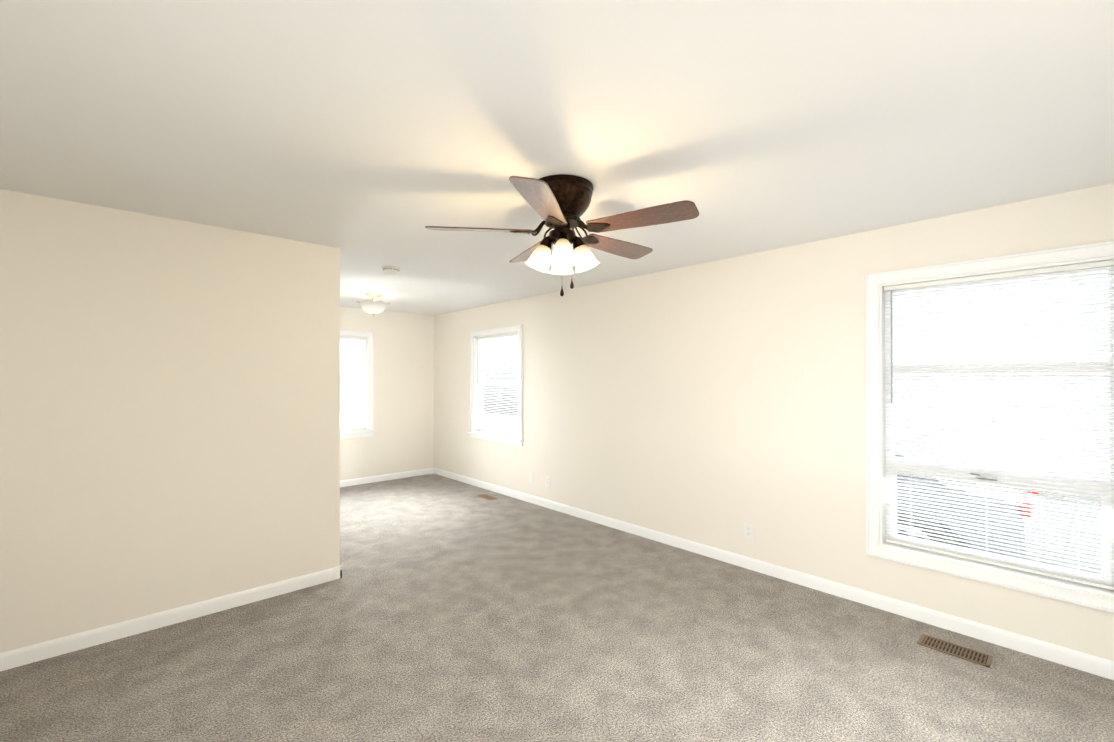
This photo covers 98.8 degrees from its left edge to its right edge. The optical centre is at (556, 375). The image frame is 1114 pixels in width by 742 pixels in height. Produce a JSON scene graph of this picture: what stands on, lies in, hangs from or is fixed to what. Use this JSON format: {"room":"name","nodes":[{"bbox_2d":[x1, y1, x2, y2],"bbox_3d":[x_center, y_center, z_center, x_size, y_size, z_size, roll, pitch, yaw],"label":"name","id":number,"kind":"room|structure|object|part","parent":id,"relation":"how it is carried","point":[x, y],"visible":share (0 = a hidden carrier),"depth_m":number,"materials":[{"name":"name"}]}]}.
{"room":"empty living room","nodes":[
{"label":"empty living room","id":0,"kind":"room"},
{"bbox_2d":[0,189,339,652],"bbox_3d":[-2.646,0.276,2.659,2.717,2.440,0.115,0,0,-43],"label":"wall","id":1,"kind":"structure","parent":0,"point":[169,413],"depth_m":2.82,"materials":[{"name":"beige paint"}]},
{"bbox_2d":[0,566,341,670],"bbox_3d":[-2.598,1.452,2.611,2.730,0.088,0.013,0,0,-43],"label":"baseboard","id":2,"kind":"structure","parent":1,"relation":"attached to","point":[14,658],"depth_m":2.81,"materials":[{"name":"white paint"}]},
{"bbox_2d":[340,306,433,480],"bbox_3d":[-3.924,0.289,5.665,5.310,2.440,0.200,0,0,-43],"label":"wall","id":3,"kind":"structure","parent":0,"point":[401,439],"depth_m":6.98,"materials":[{"name":"beige paint"}]},
{"bbox_2d":[340,330,375,438],"bbox_3d":[-3.068,0.128,6.420,1.186,1.467,0.250,0,0,-43],"label":"window","id":4,"kind":"structure","parent":3,"relation":"in","point":[365,372],"depth_m":6.66,"materials":[{"name":"white paint"}]},
{"bbox_3d":[-3.101,0.114,6.456,0.850,1.143,0.040,0,0,-43],"label":"glass","id":5,"kind":"part","parent":4,"relation":"part of","materials":[{"name":"clear glass"}]},
{"bbox_3d":[-3.046,0.116,6.396,0.968,1.271,0.043,0,0,-43],"label":"back window blind rails","id":6,"kind":"part","parent":4,"relation":"part of","materials":[{"name":"white plastic"}]},
{"bbox_3d":[-3.085,0.120,6.439,1.010,1.315,0.200,0,0,-43],"label":"frame","id":7,"kind":"part","parent":4,"relation":"part of","materials":[{"name":"white paint"}]},
{"bbox_2d":[340,468,433,486],"bbox_3d":[-3.783,1.465,5.645,5.097,0.088,0.013,0,0,-43],"label":"baseboard","id":8,"kind":"structure","parent":3,"relation":"attached to","point":[370,479],"depth_m":6.85,"materials":[{"name":"white paint"}]},
{"bbox_2d":[0,473,1113,741],"bbox_3d":[-1.056,1.556,2.693,5.510,0.120,8.450,0,0,-43],"label":"floor","id":9,"kind":"structure","parent":0,"point":[444,609],"depth_m":2.48,"materials":[{"name":"carpet"}]},
{"bbox_2d":[476,494,497,499],"bbox_3d":[-0.864,1.507,5.902,0.120,0.006,0.300,0,0,-43],"label":"floor air vent","id":10,"kind":"object","parent":9,"relation":"on","point":[485,496],"visible":1,"depth_m":5.88,"materials":[{"name":"brown metal"}]},
{"bbox_2d":[917,634,992,667],"bbox_3d":[2.159,1.493,2.596,0.144,0.006,0.300,0,0,-43],"label":"floor air vent","id":11,"kind":"object","parent":9,"relation":"on","point":[961,652],"visible":1,"depth_m":2.59,"materials":[{"name":"brown metal"}]},
{"bbox_2d":[0,0,1113,314],"bbox_3d":[-1.056,-1.004,2.704,5.510,0.120,8.450,0,0,-43],"label":"ceiling","id":12,"kind":"structure","parent":0,"point":[370,138],"depth_m":1.76,"materials":[{"name":"white paint"}]},
{"bbox_2d":[356,293,389,316],"bbox_3d":[-2.121,-0.801,5.521,0.385,0.262,0.385,0,0,-43],"label":"ceiling light","id":13,"kind":"object","parent":12,"relation":"attached to","point":[373,307],"visible":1,"depth_m":5.44,"materials":[{"name":"white glass"}]},
{"bbox_3d":[-2.121,-0.775,5.521,0.385,0.130,0.385,0,0,-43],"label":"lamp shade","id":14,"kind":"part","parent":13,"relation":"part of","materials":[{"name":"white glass"}]},
{"bbox_2d":[382,266,399,272],"bbox_3d":[-1.448,-0.916,4.171,0.152,0.043,0.152,0,0,-43],"label":"smoke detector","id":15,"kind":"object","parent":12,"relation":"attached to","point":[390,269],"visible":1,"depth_m":4.12,"materials":[{"name":"white plastic"}]},
{"bbox_2d":[425,174,698,295],"bbox_3d":[0.064,-0.666,2.431,1.246,0.558,1.299,0,0,-43],"label":"ceiling fan","id":16,"kind":"object","parent":12,"relation":"hanging from","point":[559,204],"visible":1,"depth_m":2.29,"materials":[{"name":"brown wood"}]},
{"bbox_3d":[-0.383,-0.719,2.359,0.515,0.006,0.152,0,12,-6],"label":"blade","id":17,"kind":"part","parent":16,"relation":"part of","materials":[{"name":"brown wood"}]},
{"bbox_3d":[-0.139,-0.717,2.778,0.152,0.006,0.515,-13,5,-23],"label":"blade","id":18,"kind":"part","parent":16,"relation":"part of","materials":[{"name":"brown wood"}]},
{"bbox_3d":[-0.096,-0.588,2.398,0.129,0.141,0.131,0,0,-1],"label":"lamp shade","id":19,"kind":"part","parent":16,"relation":"part of","materials":[{"name":"white glass"}]},
{"bbox_3d":[-0.061,-0.720,1.997,0.152,0.006,0.515,12,2,12],"label":"blade","id":20,"kind":"part","parent":16,"relation":"part of","materials":[{"name":"brown wood"}]},
{"bbox_2d":[539,236,551,248],"bbox_3d":[-0.058,-0.667,2.399,0.067,0.073,0.068,0,0,-1],"label":"socket","id":21,"kind":"object","parent":16,"relation":"attached to","point":[546,243],"depth_m":2.37,"materials":[{"name":"brown metal"}]},
{"bbox_3d":[0.026,-0.587,2.523,0.131,0.141,0.129,0,0,-1],"label":"lamp shade","id":22,"kind":"part","parent":16,"relation":"part of","materials":[{"name":"white glass"}]},
{"bbox_2d":[556,231,569,241],"bbox_3d":[0.028,-0.667,2.315,0.068,0.073,0.067,0,0,-1],"label":"socket","id":23,"kind":"object","parent":16,"relation":"attached to","point":[561,236],"depth_m":2.30,"materials":[{"name":"brown metal"}]},
{"bbox_3d":[0.029,-0.589,2.277,0.131,0.141,0.129,0,0,-1],"label":"lamp shade","id":24,"kind":"part","parent":16,"relation":"part of","materials":[{"name":"white glass"}]},
{"bbox_2d":[573,236,585,249],"bbox_3d":[0.112,-0.667,2.401,0.067,0.073,0.068,0,0,-1],"label":"socket","id":25,"kind":"object","parent":16,"relation":"attached to","point":[578,244],"depth_m":2.38,"materials":[{"name":"brown metal"}]},
{"bbox_3d":[0.150,-0.588,2.401,0.129,0.141,0.131,0,0,-1],"label":"lamp shade","id":26,"kind":"part","parent":16,"relation":"part of","materials":[{"name":"white glass"}]},
{"bbox_3d":[0.335,-0.717,2.675,0.515,0.006,0.152,0,-12,-42],"label":"blade","id":27,"kind":"part","parent":16,"relation":"part of","materials":[{"name":"brown wood"}]},
{"bbox_3d":[0.383,-0.719,2.192,0.515,0.006,0.152,0,-12,30],"label":"blade","id":28,"kind":"part","parent":16,"relation":"part of","materials":[{"name":"brown wood"}]},
{"bbox_2d":[434,183,1113,660],"bbox_3d":[0.897,0.284,4.497,0.200,2.440,8.450,0,0,-43],"label":"wall","id":29,"kind":"structure","parent":0,"point":[716,403],"depth_m":3.75,"materials":[{"name":"beige paint"}]},
{"bbox_2d":[467,325,523,445],"bbox_3d":[-0.747,0.127,6.246,0.250,1.467,1.186,0,0,-43],"label":"window","id":30,"kind":"structure","parent":29,"relation":"in","point":[483,383],"depth_m":6.26,"materials":[{"name":"white paint"}]},
{"bbox_3d":[-0.728,0.119,6.263,0.200,1.315,1.010,0,0,-43],"label":"frame","id":31,"kind":"part","parent":30,"relation":"part of","materials":[{"name":"white paint"}]},
{"bbox_3d":[-0.770,0.115,6.224,0.043,1.271,0.968,0,0,-43],"label":"small window blind rails","id":32,"kind":"part","parent":30,"relation":"part of","materials":[{"name":"white plastic"}]},
{"bbox_3d":[-0.711,0.113,6.279,0.040,1.143,0.850,0,0,-43],"label":"glass","id":33,"kind":"part","parent":30,"relation":"part of","materials":[{"name":"clear glass"}]},
{"bbox_2d":[529,472,532,482],"bbox_3d":[-0.308,1.209,5.649,0.007,0.115,0.070,0,0,-43],"label":"electrical outlet plate","id":34,"kind":"object","parent":29,"relation":"attached to","point":[530,477],"visible":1,"depth_m":5.65,"materials":[{"name":"white plastic"}]},
{"bbox_2d":[546,476,549,486],"bbox_3d":[-0.103,1.210,5.427,0.007,0.115,0.070,0,0,-43],"label":"electrical outlet","id":35,"kind":"object","parent":29,"relation":"attached to","point":[547,481],"visible":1,"depth_m":5.43,"materials":[{"name":"white plastic"}]},
{"bbox_2d":[744,523,752,539],"bbox_3d":[1.486,1.210,3.701,0.007,0.115,0.070,0,0,-43],"label":"electrical outlet","id":36,"kind":"object","parent":29,"relation":"attached to","point":[748,531],"visible":1,"depth_m":3.70,"materials":[{"name":"white plastic"}]},
{"bbox_2d":[434,468,1113,679],"bbox_3d":[0.819,1.460,4.420,0.013,0.088,8.050,0,0,-43],"label":"baseboard","id":37,"kind":"structure","parent":29,"relation":"attached to","point":[1089,663],"depth_m":3.15,"materials":[{"name":"white paint"}]},
{"bbox_2d":[865,241,1113,612],"bbox_3d":[2.483,0.254,2.757,0.223,1.821,1.158,0,0,-43],"label":"window","id":38,"kind":"structure","parent":29,"relation":"in","point":[885,466],"depth_m":2.70,"materials":[{"name":"white paint"}]},
{"bbox_3d":[2.450,0.250,2.726,0.043,1.641,0.980,0,0,-43],"label":"large window blind rails","id":39,"kind":"part","parent":38,"relation":"part of","materials":[{"name":"white plastic"}]},
{"label":"outside","id":40,"kind":"structure","parent":0,"visible":0},
{"bbox_2d":[949,490,1101,574],"bbox_3d":[2.085,2.081,10.714,42.000,0.100,37.000,0,0,-43],"label":"ground","id":41,"kind":"structure","parent":40,"point":[1067,542],"depth_m":5.95,"materials":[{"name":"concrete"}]},
{"bbox_2d":[894,431,1039,559],"bbox_3d":[3.335,1.355,6.444,1.988,1.314,4.420,0,0,-43],"label":"car","id":42,"kind":"object","parent":41,"relation":"on","point":[1006,539],"depth_m":4.65,"materials":[{"name":"grey paint"}]},
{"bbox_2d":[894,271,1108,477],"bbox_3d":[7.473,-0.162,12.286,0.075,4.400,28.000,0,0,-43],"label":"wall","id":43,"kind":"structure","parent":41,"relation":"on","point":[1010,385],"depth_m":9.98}
]}

